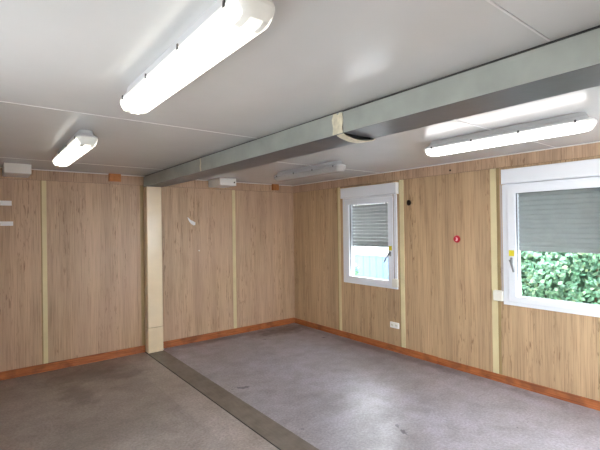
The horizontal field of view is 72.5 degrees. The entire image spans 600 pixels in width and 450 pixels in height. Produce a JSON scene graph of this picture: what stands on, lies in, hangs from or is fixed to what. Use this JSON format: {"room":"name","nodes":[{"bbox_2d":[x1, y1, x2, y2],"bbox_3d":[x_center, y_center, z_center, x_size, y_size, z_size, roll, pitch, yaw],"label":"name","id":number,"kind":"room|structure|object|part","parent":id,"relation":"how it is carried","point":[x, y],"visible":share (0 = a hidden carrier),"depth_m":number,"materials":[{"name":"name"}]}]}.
{"room":"portable office cabin","nodes":[
{"label":"portable office cabin","id":0,"kind":"room"},
{"bbox_2d":[0,170,292,371],"bbox_3d":[-2.098,0.531,5.675,5.180,2.400,0.100,-1,0,-38],"label":"wall","id":1,"kind":"structure","parent":0,"point":[92,227],"depth_m":5.40,"materials":[{"name":"brown wood"}]},
{"bbox_2d":[0,201,11,205],"bbox_3d":[-3.410,-0.247,4.591,0.290,0.055,0.001,-1,0,-38],"label":"paper label","id":2,"kind":"object","parent":1,"relation":"attached to","point":[4,203],"visible":1,"depth_m":4.65,"materials":[{"name":"white paper"}]},
{"bbox_2d":[0,221,12,225],"bbox_3d":[-3.402,-0.015,4.594,0.302,0.050,0.001,-1,0,-38],"label":"paper label","id":3,"kind":"object","parent":1,"relation":"attached to","point":[2,223],"visible":1,"depth_m":4.65,"materials":[{"name":"white paper"}]},
{"bbox_2d":[0,168,66,181],"bbox_3d":[-3.129,-0.588,4.813,0.688,0.116,0.008,-1,0,-38],"label":"trim","id":4,"kind":"structure","parent":1,"relation":"attached to","point":[36,174],"depth_m":4.88,"materials":[{"name":"brown wood"}]},
{"bbox_2d":[40,180,42,363],"bbox_3d":[-3.060,0.566,4.853,0.011,2.189,0.003,-1,0,-38],"label":"trim","id":5,"kind":"structure","parent":1,"relation":"attached to","point":[40,180],"depth_m":4.85,"materials":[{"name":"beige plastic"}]},
{"bbox_2d":[42,180,47,363],"bbox_3d":[-3.034,0.566,4.871,0.047,2.189,0.007,-1,0,-38],"label":"trim","id":6,"kind":"structure","parent":1,"relation":"attached to","point":[44,207],"depth_m":4.87,"materials":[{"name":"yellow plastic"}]},
{"bbox_2d":[0,345,144,380],"bbox_3d":[-3.049,1.693,4.835,2.394,0.096,0.016,-1,0,-38],"label":"baseboard","id":7,"kind":"structure","parent":1,"relation":"attached to","point":[30,370],"depth_m":5.01,"materials":[{"name":"orange wood"}]},
{"bbox_2d":[67,172,142,184],"bbox_3d":[-2.502,-0.595,5.306,0.903,0.116,0.008,-1,0,-38],"label":"trim","id":8,"kind":"structure","parent":1,"relation":"attached to","point":[71,177],"depth_m":5.24,"materials":[{"name":"brown wood"}]},
{"bbox_2d":[136,185,141,345],"bbox_3d":[-2.181,0.556,5.543,0.045,2.189,0.005,-1,0,-38],"label":"trim","id":9,"kind":"structure","parent":1,"relation":"attached to","point":[137,186],"depth_m":5.54,"materials":[{"name":"brown wood"}]},
{"bbox_2d":[140,185,144,344],"bbox_3d":[-2.143,0.556,5.574,0.047,2.189,0.003,-1,0,-38],"label":"trim","id":10,"kind":"structure","parent":1,"relation":"attached to","point":[141,186],"depth_m":5.57,"materials":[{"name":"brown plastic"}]},
{"bbox_2d":[0,167,291,185],"bbox_3d":[-2.080,-0.664,5.637,4.980,0.011,0.011,-1,0,-38],"label":"trim","id":11,"kind":"structure","parent":1,"relation":"attached to","point":[0,167],"depth_m":5.27,"materials":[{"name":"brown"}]},
{"bbox_2d":[143,177,216,188],"bbox_3d":[-1.709,-0.603,5.930,1.095,0.116,0.008,-1,0,-38],"label":"trim","id":12,"kind":"structure","parent":1,"relation":"attached to","point":[195,183],"depth_m":6.04,"materials":[{"name":"brown wood"}]},
{"bbox_2d":[163,317,293,348],"bbox_3d":[-1.022,1.671,6.429,2.344,0.096,0.016,-1,0,-38],"label":"baseboard","id":13,"kind":"structure","parent":1,"relation":"attached to","point":[182,341],"depth_m":6.31,"materials":[{"name":"orange wood"}]},
{"bbox_2d":[232,190,236,327],"bbox_3d":[-1.032,0.544,6.444,0.055,2.189,0.007,-1,0,-38],"label":"trim","id":14,"kind":"structure","parent":1,"relation":"attached to","point":[233,191],"depth_m":6.44,"materials":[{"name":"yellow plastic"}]},
{"bbox_2d":[217,183,292,192],"bbox_3d":[-0.704,-0.614,6.719,1.456,0.116,0.008,-1,0,-38],"label":"trim","id":15,"kind":"structure","parent":1,"relation":"attached to","point":[239,186],"depth_m":6.73,"materials":[{"name":"brown wood"}]},
{"bbox_2d":[292,193,294,317],"bbox_3d":[-0.117,0.535,7.161,0.030,2.190,0.010,-1,0,-38],"label":"trim","id":16,"kind":"structure","parent":1,"relation":"attached to","point":[292,193],"depth_m":7.16,"materials":[{"name":"brown wood"}]},
{"bbox_2d":[0,0,599,185],"bbox_3d":[-0.185,-0.767,3.224,5.180,0.120,6.350,-1,0,-38],"label":"ceiling","id":17,"kind":"structure","parent":0,"point":[315,59],"depth_m":1.92,"materials":[{"name":"white paint"}]},
{"bbox_2d":[2,163,31,177],"bbox_3d":[-3.145,-0.605,4.544,0.245,0.108,0.389,-1,0,-38],"label":"junction box","id":18,"kind":"object","parent":17,"relation":"attached to","point":[8,169],"visible":1,"depth_m":4.41,"materials":[{"name":"white plastic"}]},
{"bbox_3d":[-3.026,-0.607,4.393,0.237,0.100,0.004,-1,0,-38],"label":"plate","id":19,"kind":"part","parent":18,"relation":"part of","materials":[{"name":"white plastic"}]},
{"bbox_2d":[52,130,97,166],"bbox_3d":[-1.901,-0.621,3.418,0.150,0.120,1.266,-1,0,-38],"label":"ceiling light","id":20,"kind":"object","parent":17,"relation":"attached to","point":[83,141],"visible":1,"depth_m":3.11,"materials":[{"name":"white plastic"}]},
{"bbox_2d":[1,157,162,169],"bbox_3d":[-2.622,-0.666,4.251,2.415,0.003,0.008,-1,0,-38],"label":"trim","id":21,"kind":"structure","parent":17,"relation":"attached to","point":[1,157],"depth_m":4.49,"materials":[{"name":"grey metal"}]},
{"bbox_2d":[108,173,120,181],"bbox_3d":[-2.416,-0.616,5.340,0.145,0.100,0.045,-1,0,-38],"label":"wood block","id":22,"kind":"object","parent":17,"relation":"attached to","point":[111,177],"visible":1,"depth_m":5.32,"materials":[{"name":"brown wood"}]},
{"bbox_2d":[0,101,253,137],"bbox_3d":[-1.300,-0.692,2.569,2.415,0.003,0.008,-1,0,-38],"label":"trim","id":23,"kind":"structure","parent":17,"relation":"attached to","point":[0,101],"depth_m":2.64,"materials":[{"name":"grey metal"}]},
{"bbox_2d":[120,0,274,113],"bbox_3d":[-0.503,-0.649,1.681,0.150,0.120,1.266,-1,0,-38],"label":"ceiling light","id":24,"kind":"object","parent":17,"relation":"attached to","point":[226,26],"visible":1,"depth_m":1.43,"materials":[{"name":"white plastic"}]},
{"bbox_2d":[208,178,235,187],"bbox_3d":[-1.159,-0.626,6.103,0.265,0.108,0.392,-1,0,-38],"label":"junction box","id":25,"kind":"object","parent":17,"relation":"attached to","point":[218,182],"visible":1,"depth_m":5.98,"materials":[{"name":"white plastic"}]},
{"bbox_3d":[-1.041,-0.629,5.953,0.257,0.100,0.004,-1,0,-38],"label":"plate","id":26,"kind":"part","parent":25,"relation":"part of","materials":[{"name":"white plastic"}]},
{"bbox_2d":[272,184,278,189],"bbox_3d":[-0.417,-0.637,6.911,0.120,0.100,0.045,-1,0,-38],"label":"wood block","id":27,"kind":"object","parent":17,"relation":"attached to","point":[274,186],"visible":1,"depth_m":6.89,"materials":[{"name":"brown wood"}]},
{"bbox_2d":[274,161,345,181],"bbox_3d":[0.084,-0.642,4.979,0.150,0.120,1.266,-1,0,-38],"label":"ceiling light","id":28,"kind":"object","parent":17,"relation":"attached to","point":[334,166],"visible":1,"depth_m":4.84,"materials":[{"name":"grey plastic"}]},
{"bbox_2d":[143,25,599,186],"bbox_3d":[-0.125,-0.617,3.269,0.299,0.180,6.149,-1,0,-38],"label":"ceiling beam","id":29,"kind":"structure","parent":17,"relation":"attached to","point":[570,63],"depth_m":2.08,"materials":[{"name":"grey metal"}]},
{"bbox_2d":[455,120,555,147],"bbox_3d":[1.552,-0.730,3.208,2.270,0.003,0.008,-1,0,-38],"label":"trim","id":30,"kind":"structure","parent":17,"relation":"attached to","point":[455,120],"depth_m":3.05,"materials":[{"name":"grey"}]},
{"bbox_2d":[424,112,596,156],"bbox_3d":[1.520,-0.671,3.144,0.150,0.120,1.266,-1,0,-38],"label":"ceiling light","id":31,"kind":"object","parent":17,"relation":"attached to","point":[580,122],"visible":1,"depth_m":2.98,"materials":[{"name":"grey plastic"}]},
{"bbox_2d":[486,0,549,40],"bbox_3d":[0.034,-0.719,0.870,2.415,0.003,0.009,-1,0,-38],"label":"trim","id":32,"kind":"structure","parent":17,"relation":"attached to","point":[489,1],"depth_m":1.44,"materials":[{"name":"grey"}]},
{"bbox_2d":[0,323,599,449],"bbox_3d":[-0.149,1.753,3.213,5.180,0.120,6.350,-1,0,-38],"label":"floor","id":33,"kind":"structure","parent":0,"point":[331,391],"depth_m":3.87,"materials":[{"name":"grey plastic"}]},
{"bbox_2d":[145,350,318,449],"bbox_3d":[-0.127,1.691,3.241,0.220,0.003,6.134,-1,0,-38],"label":"trim","id":34,"kind":"structure","parent":33,"relation":"on","point":[278,435],"depth_m":3.81,"materials":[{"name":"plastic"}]},
{"bbox_2d":[144,186,162,352],"bbox_3d":[-2.004,0.603,5.605,0.204,2.246,0.120,-1,0,-38],"label":"support post","id":35,"kind":"object","parent":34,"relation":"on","point":[152,195],"visible":1,"depth_m":5.55,"materials":[{"name":"beige paint"}]},
{"bbox_2d":[293,146,599,400],"bbox_3d":[1.830,0.472,4.788,0.100,2.400,6.150,-1,0,-38],"label":"wall","id":36,"kind":"structure","parent":0,"point":[448,283],"depth_m":4.83,"materials":[{"name":"brown wood"}]},
{"bbox_2d":[2,155,599,192],"bbox_3d":[-0.182,-0.578,3.223,4.980,0.002,6.150,-1,0,-38],"label":"trim","id":37,"kind":"structure","parent":36,"relation":"attached to","point":[599,155],"depth_m":5.07,"materials":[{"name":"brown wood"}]},
{"bbox_2d":[337,188,339,329],"bbox_3d":[0.587,0.520,6.287,0.003,2.189,0.020,-1,0,-38],"label":"trim","id":38,"kind":"structure","parent":36,"relation":"attached to","point":[337,188],"depth_m":6.29,"materials":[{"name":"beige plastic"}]},
{"bbox_2d":[338,187,341,330],"bbox_3d":[0.608,0.520,6.256,0.007,2.189,0.050,-1,0,-38],"label":"trim","id":39,"kind":"structure","parent":36,"relation":"attached to","point":[339,221],"depth_m":6.25,"materials":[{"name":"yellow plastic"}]},
{"bbox_2d":[293,168,418,192],"bbox_3d":[0.683,-0.636,6.145,0.008,0.116,2.610,-1,0,-38],"label":"trim","id":40,"kind":"structure","parent":36,"relation":"attached to","point":[412,173],"depth_m":5.88,"materials":[{"name":"brown wood"}]},
{"bbox_2d":[343,194,397,288],"bbox_3d":[0.973,0.201,5.785,0.150,1.304,1.006,-1,0,-38],"label":"window","id":41,"kind":"structure","parent":36,"relation":"in","point":[347,203],"depth_m":5.71,"materials":[{"name":"white plastic"}]},
{"bbox_2d":[340,182,398,275],"bbox_3d":[1.004,0.134,5.789,0.180,1.377,1.031,-1,0,-38],"label":"roller shutter","id":42,"kind":"object","parent":41,"relation":"attached to","point":[359,238],"visible":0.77,"depth_m":5.84,"materials":[{"name":"white plastic"}]},
{"bbox_3d":[0.788,0.191,6.179,0.038,1.273,0.043,-1,0,-38],"label":"guide rail","id":43,"kind":"part","parent":42,"relation":"part of","materials":[{"name":"white plastic"}]},
{"bbox_2d":[352,203,387,243],"bbox_3d":[1.041,-0.088,5.842,0.013,0.721,0.800,-1,0,-38],"label":"curtain","id":44,"kind":"object","parent":42,"relation":"hanging from","point":[358,237],"depth_m":5.88,"materials":[{"name":"grey plastic"}]},
{"bbox_2d":[392,194,398,287],"bbox_3d":[1.243,0.206,5.383,0.036,1.223,0.085,-1,0,-38],"label":"strap winder","id":45,"kind":"object","parent":41,"relation":"attached to","point":[395,282],"visible":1,"depth_m":5.38,"materials":[{"name":"white plastic"}]},
{"bbox_2d":[390,321,398,328],"bbox_3d":[1.254,1.330,5.435,0.019,0.076,0.144,-1,0,-38],"label":"wall socket","id":46,"kind":"object","parent":36,"relation":"attached to","point":[392,324],"visible":1,"depth_m":5.43,"materials":[{"name":"white plastic"}]},
{"bbox_2d":[398,180,401,346],"bbox_3d":[1.311,0.506,5.366,0.003,2.189,0.011,-1,0,-38],"label":"trim","id":47,"kind":"structure","parent":36,"relation":"attached to","point":[398,180],"depth_m":5.37,"materials":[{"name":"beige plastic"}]},
{"bbox_2d":[399,180,405,347],"bbox_3d":[1.334,0.506,5.333,0.007,2.189,0.065,-1,0,-38],"label":"trim","id":48,"kind":"structure","parent":36,"relation":"attached to","point":[401,195],"depth_m":5.33,"materials":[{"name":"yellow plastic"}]},
{"bbox_2d":[293,141,599,185],"bbox_3d":[1.773,-0.722,4.755,0.011,0.011,6.139,-1,0,-38],"label":"trim","id":49,"kind":"structure","parent":36,"relation":"attached to","point":[596,141],"depth_m":4.60,"materials":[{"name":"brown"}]},
{"bbox_2d":[294,318,599,410],"bbox_3d":[1.796,1.628,4.753,0.016,0.088,6.134,-1,0,-38],"label":"baseboard","id":50,"kind":"structure","parent":36,"relation":"attached to","point":[572,398],"depth_m":4.62,"materials":[{"name":"orange wood"}]},
{"bbox_2d":[453,235,459,242],"bbox_3d":[1.806,0.162,4.722,0.013,0.084,0.084,-1,0,-38],"label":"round badge","id":51,"kind":"object","parent":36,"relation":"attached to","point":[456,238],"visible":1,"depth_m":4.72,"materials":[{"name":"red plastic"}]},
{"bbox_2d":[490,168,498,373],"bbox_3d":[2.081,0.491,4.383,0.007,2.189,0.063,-1,0,-38],"label":"trim","id":52,"kind":"structure","parent":36,"relation":"attached to","point":[492,171],"depth_m":4.38,"materials":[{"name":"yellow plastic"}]},
{"bbox_2d":[419,146,572,176],"bbox_3d":[2.009,-0.662,4.458,0.008,0.116,1.678,-1,0,-38],"label":"trim","id":53,"kind":"structure","parent":36,"relation":"attached to","point":[564,153],"depth_m":4.31,"materials":[{"name":"brown wood"}]},
{"bbox_2d":[496,168,501,374],"bbox_3d":[2.112,0.490,4.346,0.003,2.189,0.030,-1,0,-38],"label":"trim","id":54,"kind":"structure","parent":36,"relation":"attached to","point":[497,169],"depth_m":4.34,"materials":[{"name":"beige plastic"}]},
{"bbox_2d":[502,176,599,316],"bbox_3d":[2.461,0.172,3.892,0.150,1.304,1.045,-1,0,-38],"label":"window","id":55,"kind":"structure","parent":36,"relation":"in","point":[510,192],"depth_m":4.16,"materials":[{"name":"white plastic"}]},
{"bbox_2d":[493,185,503,300],"bbox_3d":[2.090,0.190,4.331,0.036,1.223,0.101,-1,0,-38],"label":"strap winder","id":56,"kind":"object","parent":55,"relation":"attached to","point":[498,295],"visible":1,"depth_m":4.30,"materials":[{"name":"white plastic"}]},
{"bbox_3d":[2.165,0.416,4.178,0.034,0.131,0.054,-1,0,-38],"label":"lever","id":57,"kind":"part","parent":55,"relation":"part of","materials":[{"name":"silver metal"}]},
{"bbox_2d":[501,158,599,295],"bbox_3d":[2.481,0.105,3.909,0.180,1.377,1.017,-1,0,-38],"label":"roller shutter","id":58,"kind":"object","parent":55,"relation":"attached to","point":[567,220],"visible":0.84,"depth_m":3.94,"materials":[{"name":"white plastic"}]},
{"bbox_3d":[2.276,0.162,4.286,0.038,1.273,0.043,-1,0,-38],"label":"guide rail","id":59,"kind":"part","parent":58,"relation":"part of","materials":[{"name":"white plastic"}]},
{"bbox_3d":[2.492,0.161,3.917,0.070,1.283,1.003,-1,0,-38],"label":"frame","id":60,"kind":"part","parent":55,"relation":"part of","materials":[{"name":"white plastic"}]},
{"bbox_2d":[573,142,599,158],"bbox_3d":[3.100,-0.684,3.069,0.008,0.116,1.850,-1,0,-38],"label":"trim","id":61,"kind":"structure","parent":36,"relation":"attached to","point":[593,149],"depth_m":3.71,"materials":[{"name":"brown wood"}]},
{"label":"outside","id":62,"kind":"structure","parent":0,"visible":0},
{"bbox_3d":[5.388,1.937,8.292,70.000,0.100,65.000,-1,0,-38],"label":"ground","id":63,"kind":"structure","parent":62,"visible":0},
{"bbox_2d":[354,261,358,275],"bbox_3d":[1.156,1.301,9.966,0.594,1.306,0.656,-1,0,-38],"label":"bush","id":64,"kind":"object","parent":63,"relation":"on","point":[356,272],"visible":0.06,"depth_m":9.85,"materials":[{"name":"green plant"}]},
{"bbox_2d":[354,206,387,254],"bbox_3d":[4.168,0.564,16.258,2.850,2.750,11.400,-1,0,-38],"label":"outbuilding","id":65,"kind":"structure","parent":63,"relation":"on","point":[357,249],"depth_m":16.09,"materials":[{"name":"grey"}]},
{"bbox_2d":[354,253,388,279],"bbox_3d":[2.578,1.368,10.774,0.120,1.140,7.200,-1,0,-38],"label":"metal fence","id":66,"kind":"object","parent":63,"relation":"on","point":[370,265],"visible":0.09,"depth_m":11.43,"materials":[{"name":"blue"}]},
{"bbox_3d":[2.595,0.817,10.713,0.080,0.039,7.070,-1,0,-38],"label":"rail","id":67,"kind":"part","parent":66,"relation":"part of","materials":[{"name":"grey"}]},
{"bbox_2d":[520,246,599,304],"bbox_3d":[3.598,0.532,5.760,1.058,2.745,5.514,-1,0,-38],"label":"hedge","id":68,"kind":"object","parent":63,"relation":"on","point":[565,276],"visible":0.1,"depth_m":5.55,"materials":[{"name":"green plant"}]}
]}

